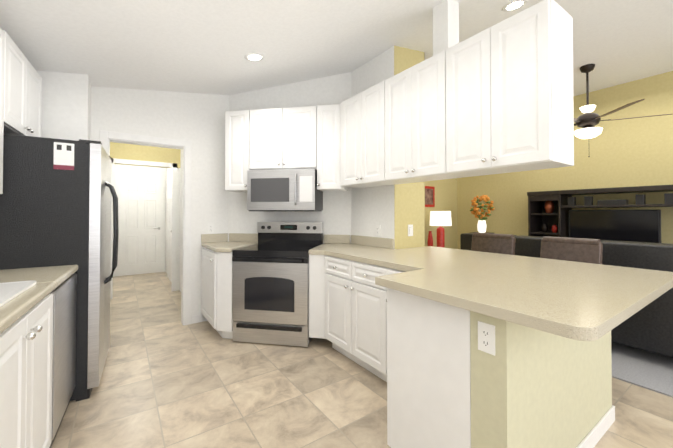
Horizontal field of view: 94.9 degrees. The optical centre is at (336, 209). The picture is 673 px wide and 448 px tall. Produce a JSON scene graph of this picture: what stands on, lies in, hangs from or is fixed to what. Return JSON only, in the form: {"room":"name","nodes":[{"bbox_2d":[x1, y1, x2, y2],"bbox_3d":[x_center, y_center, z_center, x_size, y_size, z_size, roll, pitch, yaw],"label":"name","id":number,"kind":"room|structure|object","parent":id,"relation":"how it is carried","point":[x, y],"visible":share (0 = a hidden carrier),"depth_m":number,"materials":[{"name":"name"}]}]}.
{"room":"kitchen","nodes":[
{"label":"kitchen","id":0,"kind":"room"},
{"bbox_2d":[36,70,228,323],"bbox_3d":[-2.098,-0.355,3.179,2.300,3.350,0.440,1,-1,-35],"label":"wall","id":1,"kind":"structure","parent":0,"point":[76,107],"depth_m":3.46,"materials":[{"name":"white paint"}]},
{"bbox_2d":[100,130,191,324],"bbox_3d":[-2.064,0.267,3.380,0.847,2.110,0.136,1,-1,-35],"label":"trim","id":2,"kind":"structure","parent":1,"relation":"attached to","point":[186,147],"depth_m":3.54,"materials":[{"name":"white wood"}]},
{"bbox_2d":[208,223,213,232],"bbox_3d":[-1.504,0.226,3.702,0.070,0.116,0.008,1,-1,-35],"label":"electrical outlet plate","id":3,"kind":"object","parent":1,"relation":"attached to","point":[210,225],"depth_m":3.70,"materials":[{"name":"white plastic"}]},
{"bbox_2d":[225,110,248,191],"bbox_3d":[-1.111,-0.657,3.462,0.213,0.892,0.213,1,-1,-35],"label":"upper cabinet","id":4,"kind":"object","parent":1,"relation":"attached to","point":[236,122],"depth_m":3.45,"materials":[{"name":"white wood"}]},
{"bbox_2d":[110,142,178,290],"bbox_3d":[-3.045,0.042,4.891,0.990,2.600,0.100,1,-1,-35],"label":"wall","id":5,"kind":"structure","parent":0,"point":[139,152],"depth_m":5.10,"materials":[{"name":"paint"}]},
{"bbox_2d":[115,173,165,276],"bbox_3d":[-4.098,0.313,6.493,0.880,2.100,0.060,1,-1,-35],"label":"door","id":6,"kind":"structure","parent":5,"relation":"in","point":[141,220],"depth_m":6.48,"materials":[{"name":"white wood"}]},
{"bbox_2d":[110,158,176,298],"bbox_3d":[-3.016,0.291,4.837,0.920,2.100,0.015,1,-1,-35],"label":"trim","id":7,"kind":"structure","parent":5,"relation":"attached to","point":[174,204],"depth_m":5.04,"materials":[{"name":"white wood"}]},
{"bbox_2d":[178,149,181,291],"bbox_3d":[-2.686,0.048,5.337,0.110,2.600,3.780,1,-1,-35],"label":"wall","id":8,"kind":"structure","parent":0,"point":[180,151],"depth_m":5.11,"materials":[{"name":"paint"}]},
{"bbox_2d":[167,170,171,280],"bbox_3d":[-3.183,0.305,5.913,0.060,2.100,0.900,1,-1,-35],"label":"hall door","id":9,"kind":"structure","parent":8,"relation":"in","point":[169,248],"depth_m":5.93,"materials":[{"name":"white wood"}]},
{"bbox_2d":[228,72,350,243],"bbox_3d":[-0.575,-0.348,3.757,1.550,3.350,0.120,0,-1,10],"label":"wall","id":10,"kind":"structure","parent":0,"point":[334,215],"depth_m":3.68,"materials":[{"name":"white paint"}]},
{"bbox_2d":[249,110,256,169],"bbox_3d":[-0.777,-0.773,3.403,0.279,0.661,0.278,1,-1,-35],"label":"upper cabinet","id":11,"kind":"object","parent":10,"relation":"attached to","point":[252,113],"depth_m":3.42,"materials":[{"name":"white wood"}]},
{"bbox_2d":[253,107,316,169],"bbox_3d":[-0.559,-0.764,3.534,0.764,0.684,0.764,1,-1,-35],"label":"upper cabinet","id":12,"kind":"object","parent":10,"relation":"attached to","point":[275,125],"depth_m":3.38,"materials":[{"name":"white wood"}]},
{"bbox_2d":[247,169,322,210],"bbox_3d":[-0.570,-0.199,3.468,0.756,0.445,0.435,0,-1,10],"label":"microwave","id":13,"kind":"object","parent":12,"relation":"attached to","point":[284,190],"visible":0.96,"depth_m":3.30,"materials":[{"name":"silver metal"}]},
{"bbox_2d":[293,106,316,167],"bbox_3d":[-0.401,-0.774,3.337,0.278,0.661,0.278,1,-1,-35],"label":"upper cabinet","id":14,"kind":"object","parent":10,"relation":"attached to","point":[304,118],"depth_m":3.31,"materials":[{"name":"white wood"}]},
{"bbox_2d":[317,105,324,190],"bbox_3d":[-0.078,-0.659,3.277,0.196,0.892,0.196,1,-1,-35],"label":"upper cabinet","id":15,"kind":"object","parent":10,"relation":"attached to","point":[320,109],"depth_m":3.28,"materials":[{"name":"white wood"}]},
{"bbox_2d":[321,105,347,191],"bbox_3d":[-0.037,-0.657,3.440,0.428,0.900,0.427,1,-1,-35],"label":"upper cabinet","id":16,"kind":"object","parent":10,"relation":"attached to","point":[330,110],"depth_m":3.27,"materials":[{"name":"white wood"}]},
{"bbox_2d":[381,52,460,183],"bbox_3d":[0.717,-0.682,2.503,0.318,0.875,0.610,1,-1,-35],"label":"upper cabinet","id":17,"kind":"object","parent":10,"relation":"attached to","point":[410,98],"depth_m":2.41,"materials":[{"name":"white wood"}]},
{"bbox_2d":[433,0,458,55],"bbox_3d":[0.853,-1.506,2.409,0.140,0.769,0.135,1,-1,-35],"label":"post","id":18,"kind":"object","parent":17,"relation":"on","point":[445,24],"visible":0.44,"depth_m":2.36,"materials":[{"name":"white paint"}]},
{"bbox_2d":[441,0,573,177],"bbox_3d":[1.076,-0.689,1.988,0.318,0.875,0.646,1,-1,-35],"label":"upper cabinet","id":19,"kind":"object","parent":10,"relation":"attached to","point":[497,98],"depth_m":1.81,"materials":[{"name":"white wood"}]},
{"bbox_2d":[0,0,672,95],"bbox_3d":[1.415,-1.487,2.048,7.550,0.876,6.300,1,-1,-35],"label":"ceiling","id":20,"kind":"structure","parent":0,"point":[198,46],"depth_m":2.63,"materials":[{"name":"paint"}]},
{"bbox_2d":[244,53,264,60],"bbox_3d":[-0.764,-1.417,2.880,0.182,0.031,0.184,1,-1,-35],"label":"recessed light","id":21,"kind":"object","parent":20,"relation":"in","point":[254,56],"visible":1,"depth_m":2.87,"materials":[{"name":"white"}]},
{"bbox_2d":[502,0,527,11],"bbox_3d":[1.462,-1.673,2.534,0.182,0.031,0.184,1,-1,-35],"label":"recessed light","id":22,"kind":"object","parent":20,"relation":"in","point":[513,5],"visible":1,"depth_m":2.53,"materials":[{"name":"white"}]},
{"bbox_2d":[574,64,671,156],"bbox_3d":[3.081,-1.198,3.839,1.440,1.118,1.415,1,-1,-35],"label":"ceiling fan","id":23,"kind":"object","parent":20,"relation":"hanging from","point":[588,120],"visible":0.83,"depth_m":3.73,"materials":[{"name":"black metal"}]},
{"bbox_2d":[51,272,672,447],"bbox_3d":[-0.101,1.363,4.184,7.550,0.060,11.600,1,-1,-35],"label":"floor","id":24,"kind":"structure","parent":0,"point":[168,379],"depth_m":2.15,"materials":[{"name":"tile"}]},
{"bbox_2d":[0,317,52,447],"bbox_3d":[-1.511,0.929,1.049,0.704,0.725,0.865,1,-1,-35],"label":"base cabinet","id":25,"kind":"object","parent":24,"relation":"on","point":[26,348],"depth_m":1.23,"materials":[{"name":"white wood"}]},
{"bbox_2d":[0,265,77,333],"bbox_3d":[-1.012,0.372,0.256,0.668,0.042,3.935,0,-1,-32],"label":"countertop","id":26,"kind":"structure","parent":25,"relation":"on","point":[49,279],"depth_m":1.54,"materials":[{"name":"beige stone"}]},
{"bbox_2d":[0,280,36,306],"bbox_3d":[-1.517,0.291,1.061,0.592,0.522,0.862,1,-1,-35],"label":"double-bowl sink","id":27,"kind":"object","parent":26,"relation":"in","point":[9,291],"visible":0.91,"depth_m":1.38,"materials":[{"name":"white ceramic"}]},
{"bbox_2d":[0,134,118,401],"bbox_3d":[-2.156,0.413,2.321,0.847,1.790,0.787,0,-1,-32],"label":"refrigerator","id":28,"kind":"object","parent":24,"relation":"on","point":[55,203],"visible":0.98,"depth_m":2.09,"materials":[{"name":"black metal"}]},
{"bbox_2d":[49,273,76,447],"bbox_3d":[-1.868,0.862,1.673,0.626,0.875,0.587,0,-1,-32],"label":"dishwasher","id":29,"kind":"object","parent":24,"relation":"on","point":[64,343],"visible":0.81,"depth_m":1.76,"materials":[{"name":"silver metal"}]},
{"bbox_2d":[201,247,232,338],"bbox_3d":[-1.146,0.880,3.472,0.626,0.886,0.775,1,-1,-35],"label":"base cabinet","id":30,"kind":"object","parent":24,"relation":"on","point":[216,286],"visible":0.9,"depth_m":3.10,"materials":[{"name":"white wood"}]},
{"bbox_2d":[201,241,257,251],"bbox_3d":[-1.122,0.415,3.490,0.607,0.042,0.785,1,-1,-35],"label":"countertop","id":31,"kind":"structure","parent":30,"relation":"on","point":[227,246],"depth_m":3.33,"materials":[{"name":"beige stone"}]},
{"bbox_2d":[232,222,322,346],"bbox_3d":[-0.598,0.734,3.296,0.776,1.175,0.703,0,-1,10],"label":"range","id":32,"kind":"object","parent":24,"relation":"on","point":[270,293],"visible":0.96,"depth_m":3.00,"materials":[{"name":"silver metal"}]},
{"bbox_2d":[309,255,405,381],"bbox_3d":[0.403,0.869,2.573,0.674,0.886,2.259,1,-1,-35],"label":"base cabinet","id":33,"kind":"object","parent":24,"relation":"on","point":[348,308],"visible":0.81,"depth_m":2.56,"materials":[{"name":"white wood"}]},
{"bbox_2d":[309,243,672,340],"bbox_3d":[0.609,0.401,2.471,1.540,0.042,2.717,1,-1,-35],"label":"countertop","id":34,"kind":"structure","parent":33,"relation":"on","point":[581,301],"depth_m":1.52,"materials":[{"name":"beige stone"}]},
{"bbox_2d":[387,288,470,447],"bbox_3d":[0.563,0.856,1.607,0.342,0.886,0.498,1,-1,-35],"label":"end cabinet","id":35,"kind":"object","parent":24,"relation":"on","point":[428,379],"visible":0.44,"depth_m":1.49,"materials":[{"name":"white wood"}]},
{"bbox_2d":[471,232,515,254],"bbox_3d":[1.378,0.778,2.943,0.508,1.077,0.420,1,-1,-35],"label":"bar stool","id":36,"kind":"object","parent":24,"relation":"on","point":[495,243],"visible":0.04,"depth_m":3.02,"materials":[{"name":"brown fabric"}]},
{"bbox_2d":[540,236,602,263],"bbox_3d":[1.747,0.771,2.414,0.508,1.077,0.420,1,-1,-35],"label":"bar stool","id":37,"kind":"object","parent":24,"relation":"on","point":[585,250],"visible":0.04,"depth_m":2.50,"materials":[{"name":"brown fabric"}]},
{"bbox_2d":[527,185,672,237],"bbox_3d":[4.150,0.518,3.857,0.457,1.620,3.080,1,-1,-35],"label":"entertainment center","id":38,"kind":"object","parent":24,"relation":"on","point":[539,216],"visible":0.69,"depth_m":4.70,"materials":[{"name":"brown wood"}]},
{"bbox_2d":[541,223,547,231],"bbox_3d":[3.351,0.298,4.973,0.098,0.140,0.098,-1,-1,43],"label":"vase","id":39,"kind":"object","parent":38,"relation":"on","point":[544,227],"depth_m":4.94,"materials":[{"name":"black ceramic"}]},
{"bbox_2d":[544,201,554,212],"bbox_3d":[3.391,-0.063,4.920,0.138,0.260,0.138,1,-1,-44],"label":"vase","id":40,"kind":"object","parent":38,"relation":"on","point":[549,206],"depth_m":4.87,"materials":[{"name":"orange ceramic"}]},
{"bbox_2d":[552,225,557,232],"bbox_3d":[3.432,0.306,4.858,0.079,0.120,0.079,-1,-1,43],"label":"vase","id":41,"kind":"object","parent":38,"relation":"on","point":[554,228],"depth_m":4.83,"materials":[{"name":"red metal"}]},
{"bbox_2d":[568,197,575,205],"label":"speaker","id":42,"kind":"object","parent":38,"relation":"on","point":[571,200],"depth_m":4.57,"materials":[{"name":"black plastic"}]},
{"bbox_2d":[584,196,628,204],"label":"speaker","id":43,"kind":"object","parent":38,"relation":"on","point":[588,200],"depth_m":4.25,"materials":[{"name":"black plastic"}]},
{"bbox_2d":[569,210,661,242],"bbox_3d":[3.823,0.396,4.295,0.200,0.774,0.970,1,-1,-35],"label":"screen","id":44,"kind":"object","parent":38,"relation":"on","point":[632,225],"visible":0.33,"depth_m":4.21,"materials":[{"name":"black plastic"}]},
{"bbox_2d":[635,194,645,204],"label":"speaker","id":45,"kind":"object","parent":38,"relation":"on","point":[641,198],"depth_m":3.96,"materials":[{"name":"black plastic"}]},
{"bbox_2d":[664,193,672,203],"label":"speaker","id":46,"kind":"object","parent":38,"relation":"on","point":[668,197],"depth_m":3.75,"materials":[{"name":"black plastic"}]},
{"bbox_2d":[611,342,672,397],"bbox_3d":[2.845,1.315,3.283,2.150,0.012,3.750,1,-1,-35],"label":"rug","id":47,"kind":"object","parent":24,"relation":"on","point":[648,370],"depth_m":2.52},
{"bbox_2d":[460,233,672,357],"bbox_3d":[2.617,0.809,3.441,0.950,1.000,2.580,1,-1,-35],"label":"sofa","id":48,"kind":"object","parent":47,"relation":"on","point":[649,327],"visible":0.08,"depth_m":2.63,"materials":[{"name":"black fabric"}]},
{"bbox_3d":[2.649,0.891,5.622,0.393,0.928,0.395,1,-1,-35],"label":"plant stand","id":49,"kind":"object","parent":24,"relation":"on","visible":0},
{"bbox_2d":[470,195,494,232],"bbox_3d":[2.654,0.081,5.639,0.418,0.692,0.423,1,-1,-35],"label":"flower arrangement","id":50,"kind":"object","parent":49,"relation":"on","point":[476,212],"visible":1,"depth_m":5.57,"materials":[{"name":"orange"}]},
{"bbox_3d":[1.791,1.060,5.496,0.690,0.580,0.500,1,-1,-35],"label":"side table","id":51,"kind":"object","parent":24,"relation":"on","visible":0},
{"bbox_2d":[427,231,432,245],"bbox_3d":[1.623,0.573,5.349,0.100,0.390,0.098,1,-1,-35],"label":"vase","id":52,"kind":"object","parent":51,"relation":"on","point":[430,241],"visible":0.69,"depth_m":5.32,"materials":[{"name":"ceramic"}]},
{"bbox_2d":[430,211,451,247],"bbox_3d":[1.879,0.403,5.579,0.380,0.734,0.380,1,-1,-35],"label":"table lamp","id":53,"kind":"object","parent":51,"relation":"on","point":[440,218],"visible":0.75,"depth_m":5.47,"materials":[{"name":"fabric"}]},
{"bbox_2d":[351,46,424,248],"bbox_3d":[0.207,-0.346,3.904,0.450,3.350,1.890,1,-1,-35],"label":"wall","id":54,"kind":"structure","parent":0,"point":[394,211],"depth_m":3.17,"materials":[{"name":"white paint"}]},
{"bbox_2d":[201,233,393,248],"bbox_3d":[-0.520,0.341,3.319,1.399,0.099,1.759,1,-1,-35],"label":"backsplash","id":55,"kind":"structure","parent":54,"relation":"attached to","point":[388,243],"depth_m":3.57,"materials":[{"name":"beige stone"}]},
{"bbox_2d":[337,82,395,187],"bbox_3d":[0.347,-0.675,3.033,0.318,0.875,0.684,1,-1,-35],"label":"upper cabinet","id":56,"kind":"object","parent":54,"relation":"attached to","point":[358,116],"depth_m":2.94,"materials":[{"name":"white wood"}]},
{"bbox_2d":[376,225,380,235],"bbox_3d":[0.428,0.219,3.178,0.008,0.116,0.070,1,-1,-35],"label":"electrical outlet plate","id":57,"kind":"object","parent":54,"relation":"attached to","point":[378,227],"depth_m":3.17,"materials":[{"name":"white plastic"}]},
{"bbox_2d":[408,225,412,235],"bbox_3d":[0.747,0.214,3.114,0.070,0.116,0.008,1,-1,-35],"label":"electrical outlet plate","id":58,"kind":"object","parent":54,"relation":"attached to","point":[410,227],"depth_m":3.11,"materials":[{"name":"white plastic"}]},
{"bbox_2d":[425,178,456,248],"bbox_3d":[1.202,-0.323,5.676,3.210,3.350,0.120,1,-1,-35],"label":"wall","id":59,"kind":"structure","parent":0,"point":[446,189],"depth_m":6.32,"materials":[{"name":"yellow paint"}]},
{"bbox_2d":[425,186,434,206],"bbox_3d":[1.681,-0.245,5.915,0.590,0.400,0.032,1,-1,-35],"label":"picture frame","id":60,"kind":"object","parent":59,"relation":"attached to","point":[429,196],"visible":0.56,"depth_m":5.99,"materials":[{"name":"wood"}]},
{"bbox_2d":[470,311,597,447],"bbox_3d":[0.990,0.855,1.507,0.930,0.886,0.150,1,-1,-35],"label":"wall","id":61,"kind":"structure","parent":0,"point":[532,388],"depth_m":1.30,"materials":[{"name":"beige paint"}]},
{"bbox_2d":[478,321,494,355],"bbox_3d":[0.603,0.519,1.245,0.008,0.116,0.070,1,-1,-35],"label":"electrical outlet plate","id":62,"kind":"object","parent":61,"relation":"attached to","point":[486,337],"depth_m":1.24,"materials":[{"name":"white plastic"}]},
{"bbox_2d":[576,405,614,447],"bbox_3d":[1.182,1.253,1.538,1.300,0.090,0.014,1,-1,-35],"label":"baseboard","id":63,"kind":"structure","parent":61,"relation":"attached to","point":[593,437],"depth_m":1.74,"materials":[{"name":"white wood"}]},
{"bbox_2d":[457,71,672,248],"bbox_3d":[4.349,-0.343,4.093,0.120,3.350,6.320,1,-1,-35],"label":"wall","id":64,"kind":"structure","parent":0,"point":[633,152],"depth_m":4.52,"materials":[{"name":"yellow paint"}]},
{"bbox_3d":[-1.279,-0.398,-0.036,0.440,3.350,5.896,1,-1,-35],"label":"wall","id":65,"kind":"structure","parent":0,"visible":0},
{"bbox_2d":[0,28,7,193],"bbox_3d":[-2.013,-0.598,1.463,0.443,1.010,0.818,1,-1,-35],"label":"upper cabinet","id":66,"kind":"object","parent":65,"relation":"attached to","point":[3,34],"depth_m":1.90,"materials":[{"name":"white wood"}]},
{"bbox_2d":[8,35,41,136],"bbox_3d":[-2.397,-0.824,2.177,0.350,0.580,0.815,1,-1,-35],"label":"upper cabinet","id":67,"kind":"object","parent":65,"relation":"attached to","point":[20,95],"depth_m":2.20,"materials":[{"name":"white wood"}]}
]}

